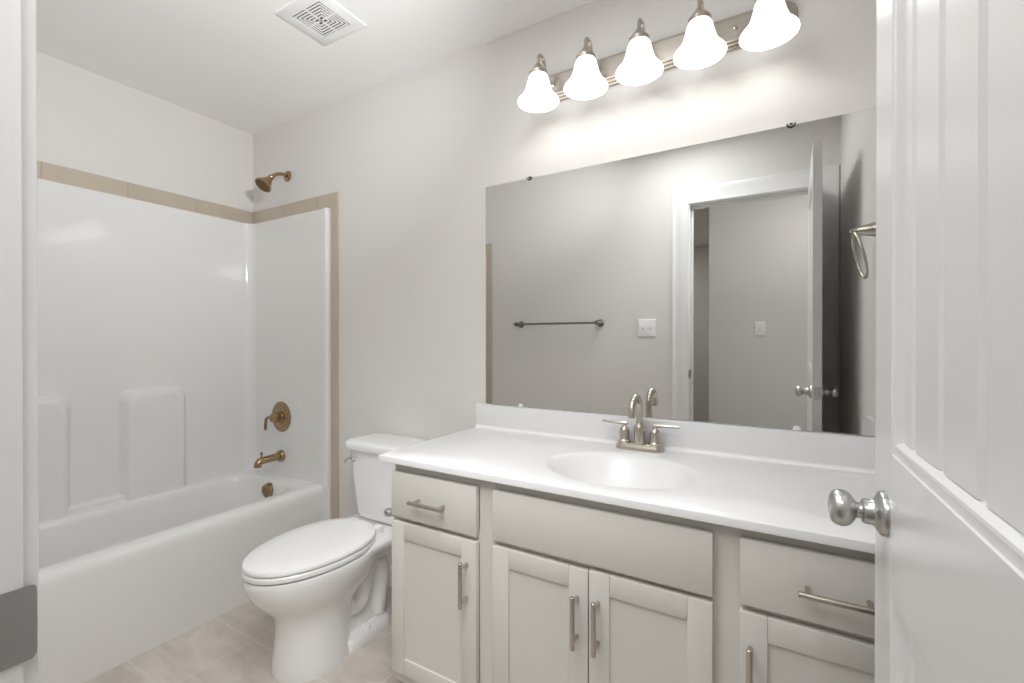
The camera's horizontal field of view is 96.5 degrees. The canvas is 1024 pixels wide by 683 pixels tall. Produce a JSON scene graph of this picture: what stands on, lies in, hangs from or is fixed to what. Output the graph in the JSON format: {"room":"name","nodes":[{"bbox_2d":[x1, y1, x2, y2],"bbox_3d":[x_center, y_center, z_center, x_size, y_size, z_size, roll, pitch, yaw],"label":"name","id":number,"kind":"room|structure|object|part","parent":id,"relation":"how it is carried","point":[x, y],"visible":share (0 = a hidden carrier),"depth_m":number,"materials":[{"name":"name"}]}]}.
{"room":"bathroom","nodes":[
{"label":"bathroom","id":0,"kind":"room"},
{"bbox_2d":[37,51,252,212],"bbox_3d":[-1.998,-0.036,2.169,0.100,2.440,1.493,0,0,30],"label":"wall","id":1,"kind":"structure","parent":0,"point":[87,121],"depth_m":2.27,"materials":[{"name":"white paint"}]},
{"bbox_2d":[83,587,403,682],"bbox_3d":[-0.643,1.227,1.368,3.255,0.080,1.710,0,0,30],"label":"floor","id":2,"kind":"structure","parent":0,"point":[235,646],"depth_m":1.72,"materials":[{"name":"tile"}]},
{"bbox_2d":[37,178,330,682],"bbox_3d":[-1.644,0.243,1.962,0.721,1.885,1.491,0,0,30],"label":"bathtub","id":3,"kind":"object","parent":2,"relation":"on","point":[168,337],"visible":0.91,"depth_m":2.23,"materials":[{"name":"white plastic"}]},
{"bbox_2d":[38,469,323,682],"bbox_3d":[-1.657,0.975,1.973,0.687,0.420,1.489,0,0,30],"label":"tub","id":4,"kind":"object","parent":3,"relation":"attached to","point":[122,578],"depth_m":1.90,"materials":[{"name":"white plastic"}]},
{"bbox_3d":[-1.644,0.040,1.961,0.721,1.480,1.491,0,0,30],"label":"surround panel","id":5,"kind":"part","parent":3,"relation":"part of","materials":[{"name":"white plastic"}]},
{"bbox_2d":[37,160,338,518],"bbox_3d":[-1.620,0.202,1.948,0.777,1.966,1.493,0,0,30],"label":"tile border","id":6,"kind":"structure","parent":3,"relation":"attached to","point":[46,171],"depth_m":2.40,"materials":[{"name":"beige tile"}]},
{"bbox_2d":[254,450,284,467],"bbox_3d":[-1.353,0.646,2.537,0.066,0.079,0.158,0,0,30],"label":"tub spout","id":7,"kind":"object","parent":3,"relation":"attached to","point":[279,456],"visible":1,"depth_m":2.53,"materials":[{"name":"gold metal"}]},
{"bbox_2d":[264,401,290,431],"bbox_3d":[-1.332,0.428,2.571,0.172,0.172,0.076,0,0,30],"label":"shower valve","id":8,"kind":"object","parent":3,"relation":"attached to","point":[280,416],"visible":1,"depth_m":2.57,"materials":[{"name":"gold metal"}]},
{"bbox_3d":[-1.367,0.458,2.567,0.060,0.081,0.022,0,0,18],"label":"lever handle","id":9,"kind":"part","parent":8,"relation":"part of","materials":[{"name":"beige metal"}]},
{"bbox_2d":[241,433,427,682],"bbox_3d":[-0.687,0.814,1.825,0.396,0.744,0.740,0,0,30],"label":"toilet","id":10,"kind":"object","parent":2,"relation":"on","point":[322,584],"visible":0.91,"depth_m":1.67,"materials":[{"name":"white porcelain"},{"name":"white plastic"},{"name":"metal"}]},
{"bbox_3d":[-0.750,0.786,1.717,0.358,0.020,0.490,0,0,30],"label":"seat","id":11,"kind":"part","parent":10,"relation":"part of","materials":[{"name":"white plastic"}]},
{"bbox_3d":[-0.750,0.761,1.717,0.356,0.024,0.489,0,0,30],"label":"lid","id":12,"kind":"part","parent":10,"relation":"part of","materials":[{"name":"white plastic"}]},
{"bbox_3d":[-0.747,0.993,1.724,0.368,0.386,0.500,0,0,30],"label":"bowl","id":13,"kind":"part","parent":10,"relation":"part of","materials":[{"name":"white ceramic"}]},
{"bbox_3d":[-0.727,0.524,2.041,0.058,0.044,0.028,0,0,30],"label":"flush lever","id":14,"kind":"part","parent":10,"relation":"part of","materials":[{"name":"silver metal"}]},
{"bbox_3d":[-0.551,0.634,2.056,0.360,0.309,0.182,0,0,30],"label":"tank","id":15,"kind":"part","parent":10,"relation":"part of","materials":[{"name":"white ceramic"}]},
{"bbox_3d":[-0.553,0.461,2.052,0.396,0.041,0.210,0,0,30],"label":"tank lid","id":16,"kind":"part","parent":10,"relation":"part of","materials":[{"name":"white ceramic"}]},
{"bbox_2d":[392,464,874,682],"bbox_3d":[0.324,0.786,1.330,1.345,0.803,0.586,0,0,30],"label":"vanity cabinet","id":17,"kind":"object","parent":2,"relation":"on","point":[492,582],"visible":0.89,"depth_m":1.10,"materials":[{"name":"grey paint"}]},
{"bbox_2d":[384,508,394,518],"bbox_3d":[-0.357,0.565,1.561,0.065,0.040,0.180,0,0,30],"label":"toilet paper holder","id":18,"kind":"object","parent":17,"relation":"attached to","point":[388,511],"visible":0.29,"depth_m":1.50,"materials":[{"name":"grey metal"}]},
{"bbox_3d":[-0.251,0.484,1.349,0.128,0.012,0.038,0,0,30],"label":"bar pull","id":19,"kind":"part","parent":17,"relation":"part of","materials":[{"name":"silver metal"}]},
{"bbox_3d":[-0.237,0.480,1.374,0.325,0.140,0.019,0,0,30],"label":"drawer","id":20,"kind":"part","parent":17,"relation":"part of","materials":[{"name":"grey paint"}]},
{"bbox_3d":[-0.237,0.803,1.375,0.325,0.476,0.019,0,0,30],"label":"cabinet door","id":21,"kind":"part","parent":17,"relation":"part of","materials":[{"name":"grey paint"}]},
{"bbox_3d":[-0.138,0.681,1.284,0.012,0.128,0.038,0,0,30],"label":"bar pull","id":22,"kind":"part","parent":17,"relation":"part of","materials":[{"name":"silver metal"}]},
{"bbox_3d":[0.070,0.801,1.195,0.278,0.481,0.019,0,0,30],"label":"cabinet door","id":23,"kind":"part","parent":17,"relation":"part of","materials":[{"name":"grey paint"}]},
{"bbox_3d":[0.151,0.680,1.113,0.012,0.128,0.038,0,0,30],"label":"bar pull","id":24,"kind":"part","parent":17,"relation":"part of","materials":[{"name":"silver metal"}]},
{"bbox_3d":[0.198,0.678,1.086,0.012,0.128,0.038,0,0,30],"label":"bar pull","id":25,"kind":"part","parent":17,"relation":"part of","materials":[{"name":"silver metal"}]},
{"bbox_2d":[378,403,874,553],"bbox_3d":[0.313,0.372,1.352,1.390,0.214,0.560,0,0,30],"label":"countertop","id":26,"kind":"structure","parent":17,"relation":"on","point":[777,482],"depth_m":1.33,"materials":[{"name":"white stone"}]},
{"bbox_2d":[602,394,679,452],"bbox_3d":[0.408,0.266,1.499,0.258,0.191,0.132,0,0,30],"label":"faucet","id":27,"kind":"object","parent":26,"relation":"on","point":[639,444],"visible":1,"depth_m":1.51,"materials":[{"name":"silver metal"}]},
{"bbox_3d":[0.354,0.278,1.575,0.088,0.012,0.012,0,0,30],"label":"lever","id":28,"kind":"part","parent":27,"relation":"part of","materials":[{"name":"silver metal"}]},
{"bbox_3d":[0.384,0.309,1.558,0.043,0.064,0.043,0,0,30],"label":"handle","id":29,"kind":"part","parent":27,"relation":"part of","materials":[{"name":"silver metal"}]},
{"bbox_3d":[0.404,0.222,1.492,0.022,0.103,0.116,0,0,30],"label":"spout","id":30,"kind":"part","parent":27,"relation":"part of","materials":[{"name":"silver metal"}]},
{"bbox_3d":[0.427,0.351,1.533,0.160,0.021,0.054,0,0,30],"label":"plate","id":31,"kind":"part","parent":27,"relation":"part of","materials":[{"name":"silver metal"}]},
{"bbox_3d":[0.471,0.309,1.507,0.043,0.064,0.043,0,0,30],"label":"handle","id":32,"kind":"part","parent":27,"relation":"part of","materials":[{"name":"silver metal"}]},
{"bbox_3d":[0.501,0.278,1.489,0.088,0.012,0.012,0,0,30],"label":"lever","id":33,"kind":"part","parent":27,"relation":"part of","materials":[{"name":"silver metal"}]},
{"bbox_3d":[0.312,0.800,1.053,0.278,0.484,0.019,0,0,30],"label":"cabinet door","id":34,"kind":"part","parent":17,"relation":"part of","materials":[{"name":"grey paint"}]},
{"bbox_3d":[0.479,0.677,0.921,0.012,0.128,0.038,0,0,30],"label":"bar pull","id":35,"kind":"part","parent":17,"relation":"part of","materials":[{"name":"silver metal"}]},
{"bbox_3d":[0.614,0.801,0.875,0.319,0.485,0.019,0,0,30],"label":"cabinet door","id":36,"kind":"part","parent":17,"relation":"part of","materials":[{"name":"grey paint"}]},
{"bbox_3d":[0.614,0.476,0.874,0.319,0.136,0.019,0,0,30],"label":"drawer","id":37,"kind":"part","parent":17,"relation":"part of","materials":[{"name":"grey paint"}]},
{"bbox_3d":[0.605,0.479,0.846,0.128,0.012,0.038,0,0,30],"label":"bar pull","id":38,"kind":"part","parent":17,"relation":"part of","materials":[{"name":"silver metal"}]},
{"bbox_2d":[36,0,593,134],"bbox_3d":[-1.063,-1.286,-0.361,4.272,0.080,5.100,0,0,30],"label":"ceiling","id":39,"kind":"structure","parent":0,"point":[238,64],"depth_m":1.93,"materials":[{"name":"white paint"}]},
{"bbox_2d":[274,0,365,45],"bbox_3d":[-0.741,-1.250,1.775,0.247,0.009,0.228,0,0,30],"label":"ceiling vent","id":40,"kind":"object","parent":39,"relation":"in","point":[327,22],"visible":1,"depth_m":1.77,"materials":[{"name":"white plastic"}]},
{"bbox_2d":[253,0,876,567],"bbox_3d":[-0.235,-0.035,2.057,3.255,2.440,0.100,0,0,30],"label":"wall","id":41,"kind":"structure","parent":0,"point":[410,159],"depth_m":1.98,"materials":[{"name":"white paint"}]},
{"bbox_2d":[255,171,290,192],"bbox_3d":[-1.325,-0.895,2.530,0.090,0.153,0.182,0,0,30],"label":"shower fixture","id":42,"kind":"object","parent":41,"relation":"attached to","point":[263,183],"visible":1,"depth_m":2.50,"materials":[{"name":"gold metal"}]},
{"bbox_3d":[-1.306,-0.927,2.561,0.019,0.053,0.103,0,0,30],"label":"shower arm","id":43,"kind":"part","parent":42,"relation":"part of","materials":[{"name":"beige metal"}]},
{"bbox_2d":[387,568,391,588],"bbox_3d":[-0.507,1.139,2.155,0.933,0.090,0.014,0,0,30],"label":"baseboard","id":44,"kind":"structure","parent":41,"relation":"attached to","point":[389,583],"depth_m":2.19,"materials":[{"name":"white paint"}]},
{"bbox_2d":[518,0,799,112],"bbox_3d":[0.422,-0.956,1.491,0.876,0.188,0.205,0,0,30],"label":"vanity light","id":45,"kind":"object","parent":41,"relation":"attached to","point":[771,23],"visible":1,"depth_m":1.44,"materials":[{"name":"white glass"}]},
{"bbox_3d":[0.095,-0.922,1.651,0.051,0.076,0.051,0,0,30],"label":"light bulb","id":46,"kind":"part","parent":45,"relation":"part of","materials":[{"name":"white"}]},
{"bbox_3d":[0.095,-0.914,1.651,0.150,0.104,0.150,0,0,30],"label":"lamp shade","id":47,"kind":"part","parent":45,"relation":"part of","materials":[{"name":"white glass"}]},
{"bbox_3d":[0.119,-1.000,1.692,0.036,0.099,0.107,0,0,30],"label":"arm","id":48,"kind":"part","parent":45,"relation":"part of","materials":[{"name":"silver metal"}]},
{"bbox_3d":[0.252,-0.921,1.559,0.051,0.076,0.051,0,0,30],"label":"light bulb","id":49,"kind":"part","parent":45,"relation":"part of","materials":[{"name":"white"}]},
{"bbox_3d":[0.252,-0.914,1.559,0.150,0.104,0.150,0,0,30],"label":"lamp shade","id":50,"kind":"part","parent":45,"relation":"part of","materials":[{"name":"white glass"}]},
{"bbox_3d":[0.276,-1.000,1.600,0.036,0.099,0.107,0,0,30],"label":"arm","id":51,"kind":"part","parent":45,"relation":"part of","materials":[{"name":"silver metal"}]},
{"bbox_3d":[0.408,-0.921,1.467,0.051,0.076,0.051,0,0,30],"label":"light bulb","id":52,"kind":"part","parent":45,"relation":"part of","materials":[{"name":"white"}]},
{"bbox_3d":[0.408,-0.914,1.467,0.150,0.104,0.150,0,0,30],"label":"lamp shade","id":53,"kind":"part","parent":45,"relation":"part of","materials":[{"name":"white glass"}]},
{"bbox_3d":[0.432,-1.000,1.508,0.036,0.099,0.107,0,0,30],"label":"arm","id":54,"kind":"part","parent":45,"relation":"part of","materials":[{"name":"silver metal"}]},
{"bbox_3d":[0.565,-0.921,1.375,0.051,0.076,0.051,0,0,30],"label":"light bulb","id":55,"kind":"part","parent":45,"relation":"part of","materials":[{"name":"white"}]},
{"bbox_3d":[0.565,-0.913,1.375,0.150,0.104,0.150,0,0,30],"label":"lamp shade","id":56,"kind":"part","parent":45,"relation":"part of","materials":[{"name":"white glass"}]},
{"bbox_3d":[0.589,-1.000,1.416,0.036,0.099,0.107,0,0,30],"label":"arm","id":57,"kind":"part","parent":45,"relation":"part of","materials":[{"name":"silver metal"}]},
{"bbox_3d":[0.721,-0.920,1.284,0.051,0.076,0.051,0,0,30],"label":"light bulb","id":58,"kind":"part","parent":45,"relation":"part of","materials":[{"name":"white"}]},
{"bbox_3d":[0.721,-0.913,1.284,0.150,0.104,0.150,0,0,30],"label":"lamp shade","id":59,"kind":"part","parent":45,"relation":"part of","materials":[{"name":"white glass"}]},
{"bbox_2d":[475,403,874,474],"bbox_3d":[0.447,0.313,1.579,1.390,0.098,0.032,0,0,30],"label":"backsplash","id":60,"kind":"structure","parent":41,"relation":"attached to","point":[850,453],"depth_m":1.46,"materials":[{"name":"white stone"}]},
{"bbox_2d":[485,108,875,436],"bbox_3d":[0.470,-0.195,1.578,1.349,0.915,0.011,0,0,30],"label":"wall mirror","id":61,"kind":"object","parent":41,"relation":"attached to","point":[730,280],"visible":0.94,"depth_m":1.49,"materials":[{"name":"white mirror"}]},
{"bbox_3d":[-1.046,-0.030,0.676,3.255,2.440,0.117,0,0,30],"label":"wall","id":62,"kind":"structure","parent":0,"visible":0},
{"bbox_2d":[0,584,37,671],"bbox_3d":[-0.384,0.217,0.333,0.006,0.057,0.056,0,0,26],"label":"strike plate","id":63,"kind":"object","parent":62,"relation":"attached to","point":[18,607],"visible":1,"depth_m":0.35,"materials":[{"name":"silver metal"}]},
{"bbox_2d":[0,0,38,682],"bbox_3d":[-0.110,0.115,0.137,0.880,2.154,0.134,0,0,30],"label":"door frame","id":64,"kind":"structure","parent":62,"relation":"attached to","point":[11,402],"depth_m":0.35,"materials":[{"name":"white paint"}]},
{"bbox_2d":[828,0,1023,682],"bbox_3d":[0.365,0.164,0.340,0.160,2.035,0.744,0,0,29],"label":"door","id":65,"kind":"structure","parent":62,"relation":"in","point":[946,509],"depth_m":0.41,"materials":[{"name":"white paint"}]},
{"bbox_3d":[0.455,0.228,0.627,0.035,0.048,0.048,0,0,29],"label":"knob","id":66,"kind":"part","parent":65,"relation":"part of","materials":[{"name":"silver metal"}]}
]}

